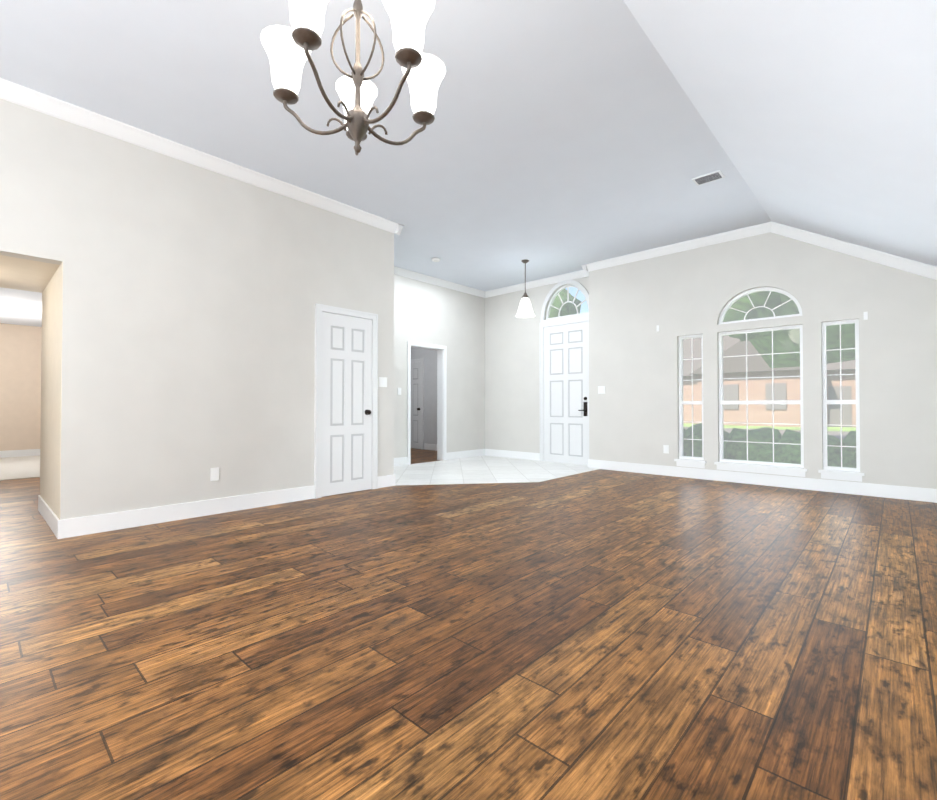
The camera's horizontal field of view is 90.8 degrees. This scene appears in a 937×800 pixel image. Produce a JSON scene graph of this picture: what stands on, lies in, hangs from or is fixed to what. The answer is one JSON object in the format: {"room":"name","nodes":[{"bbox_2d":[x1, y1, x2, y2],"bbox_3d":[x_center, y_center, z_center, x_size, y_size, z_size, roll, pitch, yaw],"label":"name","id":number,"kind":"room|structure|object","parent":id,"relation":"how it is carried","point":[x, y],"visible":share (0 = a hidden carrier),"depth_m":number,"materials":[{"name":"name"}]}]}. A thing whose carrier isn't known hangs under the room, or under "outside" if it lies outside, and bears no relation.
{"room":"empty living room","nodes":[
{"label":"empty living room","id":0,"kind":"room"},
{"bbox_2d":[0,455,39,480],"bbox_3d":[-7.843,1.171,7.448,3.920,0.158,5.600,-1,-1,43],"label":"floor carpet","id":1,"kind":"object","parent":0,"point":[22,467],"depth_m":7.48,"materials":[{"name":"beige carpet"}]},
{"bbox_2d":[0,323,41,450],"bbox_3d":[-9.238,-0.259,8.757,0.120,2.750,5.600,-1,-1,43],"label":"wall","id":2,"kind":"structure","parent":0,"point":[20,385],"depth_m":9.11,"materials":[{"name":"paint"}]},
{"bbox_2d":[0,449,39,457],"bbox_3d":[-9.195,1.046,8.687,0.016,0.140,5.580,-1,-1,43],"label":"baseboard","id":3,"kind":"structure","parent":2,"relation":"attached to","point":[29,452],"depth_m":9.09,"materials":[{"name":"white wood"}]},
{"bbox_2d":[0,287,41,326],"bbox_3d":[-6.793,-1.586,6.593,6.670,0.150,5.720,-1,-1,43],"label":"ceiling","id":4,"kind":"structure","parent":0,"point":[20,307],"depth_m":7.49,"materials":[{"name":"paint"}]},
{"bbox_2d":[0,255,59,292],"bbox_3d":[-4.116,-1.379,3.608,1.310,0.640,1.280,-1,-1,43],"label":"ceiling","id":5,"kind":"structure","parent":0,"point":[25,274],"depth_m":3.86,"materials":[{"name":"paint"}]},
{"bbox_2d":[0,99,393,519],"bbox_3d":[-2.989,-0.610,4.715,1.450,3.350,4.450,-1,-1,43],"label":"wall","id":6,"kind":"structure","parent":0,"point":[193,295],"depth_m":4.09,"materials":[{"name":"paint"}]},
{"bbox_2d":[40,261,62,519],"bbox_3d":[-3.632,0.002,4.012,1.448,2.110,0.004,-1,-1,43],"label":"wall","id":7,"kind":"structure","parent":6,"relation":"attached to","point":[51,398],"depth_m":3.90,"materials":[{"name":"paint"}]},
{"bbox_2d":[38,495,57,529],"bbox_3d":[-3.643,0.987,4.002,1.430,0.140,0.016,-1,-1,43],"label":"baseboard","id":8,"kind":"structure","parent":7,"relation":"attached to","point":[43,508],"depth_m":4.00,"materials":[{"name":"white wood"}]},
{"bbox_2d":[52,485,314,538],"bbox_3d":[-2.385,0.990,4.268,0.016,0.140,2.116,-1,-1,43],"label":"baseboard","id":9,"kind":"structure","parent":6,"relation":"attached to","point":[73,527],"depth_m":4.03,"materials":[{"name":"white wood"}]},
{"bbox_2d":[0,78,403,234],"bbox_3d":[-3.024,-2.197,3.565,0.085,0.105,6.385,-1,-1,43],"label":"crown molding","id":10,"kind":"structure","parent":6,"relation":"attached to","point":[15,93],"depth_m":4.04,"materials":[{"name":"white wood"}]},
{"bbox_2d":[210,467,218,480],"bbox_3d":[-2.361,0.690,4.301,0.009,0.120,0.075,-1,-1,43],"label":"outlet","id":11,"kind":"object","parent":6,"relation":"attached to","point":[214,474],"visible":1,"depth_m":4.30,"materials":[{"name":"white plastic"}]},
{"bbox_2d":[314,303,377,498],"bbox_3d":[-1.374,0.012,5.318,0.086,2.122,0.814,-1,-1,43],"label":"closet door","id":12,"kind":"structure","parent":6,"relation":"in","point":[346,410],"depth_m":5.31,"materials":[{"name":"white wood"}]},
{"bbox_2d":[379,377,386,386],"bbox_3d":[-1.056,-0.222,5.721,0.010,0.120,0.120,-1,-1,43],"label":"light switch","id":13,"kind":"object","parent":6,"relation":"attached to","point":[382,381],"visible":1,"depth_m":5.72,"materials":[{"name":"white plastic"}]},
{"bbox_2d":[378,474,394,487],"bbox_3d":[-1.038,1.008,5.723,0.016,0.140,0.290,-1,-1,43],"label":"baseboard","id":14,"kind":"structure","parent":6,"relation":"attached to","point":[388,480],"depth_m":5.73,"materials":[{"name":"white wood"}]},
{"bbox_2d":[0,0,771,290],"bbox_3d":[-1.187,-2.341,4.180,5.150,0.200,10.020,-1,-1,43],"label":"ceiling","id":15,"kind":"structure","parent":0,"point":[557,137],"depth_m":3.67,"materials":[{"name":"paint"}]},
{"bbox_2d":[260,0,445,154],"bbox_3d":[-0.430,-1.638,1.877,0.748,1.264,0.766,-1,-1,43],"label":"chandelier","id":16,"kind":"object","parent":15,"relation":"hanging from","point":[288,50],"visible":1,"depth_m":1.85,"materials":[{"name":"glass"}]},
{"bbox_2d":[432,258,439,261],"bbox_3d":[-0.509,-2.184,7.215,0.136,0.035,0.134,-1,-1,43],"label":"smoke detector","id":17,"kind":"object","parent":15,"relation":"attached to","point":[435,259],"visible":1,"depth_m":7.18,"materials":[{"name":"white plastic"}]},
{"bbox_2d":[515,260,534,317],"bbox_3d":[0.896,-1.762,7.300,0.316,0.879,0.316,-1,-1,43],"label":"pendant light","id":18,"kind":"object","parent":15,"relation":"hanging from","point":[525,309],"visible":1,"depth_m":7.24,"materials":[{"name":"glass"}]},
{"bbox_2d":[692,170,724,185],"bbox_3d":[2.407,-2.227,4.640,0.260,0.014,0.180,-1,-1,43],"label":"ceiling vent","id":19,"kind":"object","parent":15,"relation":"in","point":[708,177],"visible":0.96,"depth_m":4.62,"materials":[{"name":"silver metal"}]},
{"bbox_2d":[411,347,436,448],"bbox_3d":[-0.736,-0.237,10.494,2.800,2.750,0.100,-1,-1,43],"label":"wall","id":20,"kind":"structure","parent":0,"point":[430,395],"depth_m":10.56,"materials":[{"name":"paint"}]},
{"bbox_2d":[411,358,423,448],"bbox_3d":[-1.372,0.091,10.950,0.864,2.107,0.086,-1,-1,43],"label":"closet door","id":21,"kind":"structure","parent":20,"relation":"in","point":[417,403],"depth_m":10.82,"materials":[{"name":"white wood"}]},
{"bbox_2d":[424,443,471,450],"bbox_3d":[-0.383,1.063,10.072,1.730,0.140,0.016,-1,-1,43],"label":"baseboard","id":22,"kind":"structure","parent":20,"relation":"attached to","point":[426,446],"depth_m":10.51,"materials":[{"name":"white wood"}]},
{"bbox_2d":[394,274,484,457],"bbox_3d":[-0.893,-0.566,8.157,0.150,3.350,3.450,-1,-1,43],"label":"wall","id":23,"kind":"structure","parent":0,"point":[453,321],"depth_m":8.65,"materials":[{"name":"paint"}]},
{"bbox_2d":[394,457,407,465],"bbox_3d":[-1.511,1.029,7.346,0.016,0.140,1.390,-1,-1,43],"label":"baseboard","id":24,"kind":"structure","parent":23,"relation":"attached to","point":[400,461],"depth_m":7.75,"materials":[{"name":"white wood"}]},
{"bbox_2d":[407,341,446,464],"bbox_3d":[-0.780,0.055,8.256,0.170,2.110,0.920,-1,-1,43],"label":"door frame","id":25,"kind":"structure","parent":23,"relation":"attached to","point":[441,402],"depth_m":8.50,"materials":[{"name":"white wood"}]},
{"bbox_2d":[394,266,483,297],"bbox_3d":[-0.806,-2.140,8.096,0.085,0.105,3.450,-1,-1,43],"label":"crown molding","id":26,"kind":"structure","parent":23,"relation":"attached to","point":[398,271],"depth_m":8.34,"materials":[{"name":"white wood"}]},
{"bbox_2d":[447,449,483,459],"bbox_3d":[-0.047,1.049,8.928,0.016,0.140,1.080,-1,-1,43],"label":"baseboard","id":27,"kind":"structure","parent":23,"relation":"attached to","point":[479,452],"depth_m":8.88,"materials":[{"name":"white wood"}]},
{"bbox_2d":[0,448,936,799],"bbox_3d":[-1.639,1.139,4.554,9.920,0.150,10.020,-1,-1,43],"label":"floor","id":28,"kind":"structure","parent":0,"point":[604,634],"depth_m":1.92,"materials":[{"name":"brown wood"}]},
{"bbox_2d":[394,455,598,485],"bbox_3d":[0.135,1.094,7.185,2.650,0.006,3.450,-1,-1,43],"label":"floor","id":29,"kind":"structure","parent":0,"point":[482,469],"depth_m":7.04,"materials":[{"name":"white tile"}]},
{"bbox_2d":[485,276,588,452],"bbox_3d":[1.273,-0.560,8.605,2.720,3.350,0.150,-1,-1,43],"label":"wall","id":30,"kind":"structure","parent":0,"point":[512,410],"depth_m":8.89,"materials":[{"name":"paint"}]},
{"bbox_2d":[484,449,539,460],"bbox_3d":[0.828,1.048,8.884,1.360,0.140,0.016,-1,-1,43],"label":"baseboard","id":31,"kind":"structure","parent":30,"relation":"attached to","point":[490,452],"depth_m":8.84,"materials":[{"name":"white wood"}]},
{"bbox_2d":[484,271,579,297],"bbox_3d":[1.235,-2.135,8.496,2.360,0.105,0.090,-1,-1,43],"label":"crown molding","id":32,"kind":"structure","parent":30,"relation":"attached to","point":[573,275],"depth_m":8.51,"materials":[{"name":"white wood"}]},
{"bbox_2d":[539,280,588,464],"bbox_3d":[1.724,-0.494,8.105,1.074,3.205,0.148,-1,-1,43],"label":"entry door","id":33,"kind":"structure","parent":30,"relation":"in","point":[564,381],"depth_m":8.10,"materials":[{"name":"painted wood"},{"name":"glass"},{"name":"metal"}]},
{"bbox_2d":[589,232,936,488],"bbox_3d":[3.609,-0.597,6.123,4.320,3.360,0.180,-1,-1,43],"label":"wall","id":34,"kind":"structure","parent":0,"point":[634,371],"depth_m":5.89,"materials":[{"name":"paint"}]},
{"bbox_2d":[598,386,604,393],"bbox_3d":[2.119,-0.161,7.365,0.120,0.120,0.010,-1,-1,43],"label":"light switch","id":35,"kind":"object","parent":34,"relation":"attached to","point":[601,389],"visible":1,"depth_m":7.36,"materials":[{"name":"white plastic"}]},
{"bbox_2d":[663,445,668,453],"bbox_3d":[2.854,0.710,6.675,0.075,0.120,0.009,-1,-1,43],"label":"outlet","id":36,"kind":"object","parent":34,"relation":"attached to","point":[665,448],"visible":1,"depth_m":6.67,"materials":[{"name":"white plastic"}]},
{"bbox_2d":[674,334,705,467],"bbox_3d":[3.129,0.013,6.495,0.410,1.850,0.175,-1,-1,43],"label":"window","id":37,"kind":"structure","parent":34,"relation":"in","point":[683,460],"depth_m":6.54,"materials":[{"name":"white wood"}]},
{"bbox_2d":[580,222,936,279],"bbox_3d":[3.407,-1.676,6.150,4.175,1.080,0.095,-1,-1,43],"label":"crown molding","id":38,"kind":"structure","parent":34,"relation":"attached to","point":[915,267],"depth_m":5.71,"materials":[{"name":"white wood"}]},
{"bbox_2d":[714,287,806,476],"bbox_3d":[3.731,-0.259,5.942,1.010,2.380,0.175,-1,-1,43],"label":"window","id":39,"kind":"structure","parent":34,"relation":"in","point":[776,468],"depth_m":5.94,"materials":[{"name":"white"}]},
{"bbox_2d":[588,459,936,502],"bbox_3d":[3.481,1.013,6.088,4.186,0.140,0.016,-1,-1,43],"label":"baseboard","id":40,"kind":"structure","parent":34,"relation":"attached to","point":[857,488],"depth_m":5.72,"materials":[{"name":"white wood"}]},
{"bbox_2d":[818,319,863,481],"bbox_3d":[4.332,-0.001,5.381,0.410,1.850,0.175,-1,-1,43],"label":"window","id":41,"kind":"structure","parent":34,"relation":"in","point":[840,473],"depth_m":5.40,"materials":[{"name":"white wood"}]},
{"bbox_2d":[863,311,867,319],"bbox_3d":[4.468,-0.949,5.202,0.035,0.090,0.010,-1,-1,43],"label":"sensor","id":42,"kind":"object","parent":34,"relation":"attached to","point":[865,315],"visible":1,"depth_m":5.20,"materials":[{"name":"white plastic"}]},
{"bbox_2d":[623,0,936,266],"bbox_3d":[1.352,-1.840,1.823,1.770,1.262,10.020,-1,-1,43],"label":"ceiling","id":43,"kind":"structure","parent":0,"point":[819,117],"depth_m":2.83,"materials":[{"name":"paint"}]},
{"label":"outside","id":44,"kind":"structure","parent":0,"visible":0},
{"bbox_2d":[683,427,848,438],"bbox_3d":[16.852,1.569,17.699,90.000,0.280,7.000,-1,-1,43],"label":"street","id":45,"kind":"structure","parent":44,"point":[837,434],"depth_m":20.91,"materials":[{"name":"concrete"}]},
{"bbox_2d":[683,423,855,431],"bbox_3d":[33.492,1.787,35.679,90.000,0.300,42.000,-1,-1,43],"label":"ground","id":46,"kind":"structure","parent":44,"point":[845,429],"depth_m":25.31,"materials":[{"name":"green plant"}]},
{"bbox_2d":[683,335,855,427],"bbox_3d":[23.004,-1.641,28.805,19.000,6.380,11.400,-1,-1,43],"label":"house","id":47,"kind":"structure","parent":46,"relation":"on","point":[735,346],"depth_m":27.07,"materials":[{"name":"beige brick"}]},
{"bbox_3d":[9.822,1.464,10.103,90.000,0.300,13.700,-1,-1,43],"label":"lawn","id":48,"kind":"structure","parent":44,"visible":0},
{"bbox_2d":[549,289,580,317],"bbox_3d":[1.221,-2.675,22.109,7.586,8.280,8.316,-1,-1,43],"label":"tree","id":49,"kind":"object","parent":48,"relation":"on","point":[569,309],"depth_m":20.04,"materials":[{"name":"green plant"}]},
{"bbox_2d":[683,423,855,467],"bbox_3d":[6.427,0.993,5.433,9.300,1.375,1.192,-1,-1,43],"label":"hedge","id":50,"kind":"object","parent":48,"relation":"on","point":[757,449],"depth_m":6.84,"materials":[{"name":"green plant"}]},
{"bbox_2d":[723,291,854,367],"bbox_3d":[10.444,-3.498,11.930,10.101,9.669,10.992,-1,-1,43],"label":"tree","id":51,"kind":"object","parent":48,"relation":"on","point":[790,359],"depth_m":11.14,"materials":[{"name":"green plant"}]}
]}

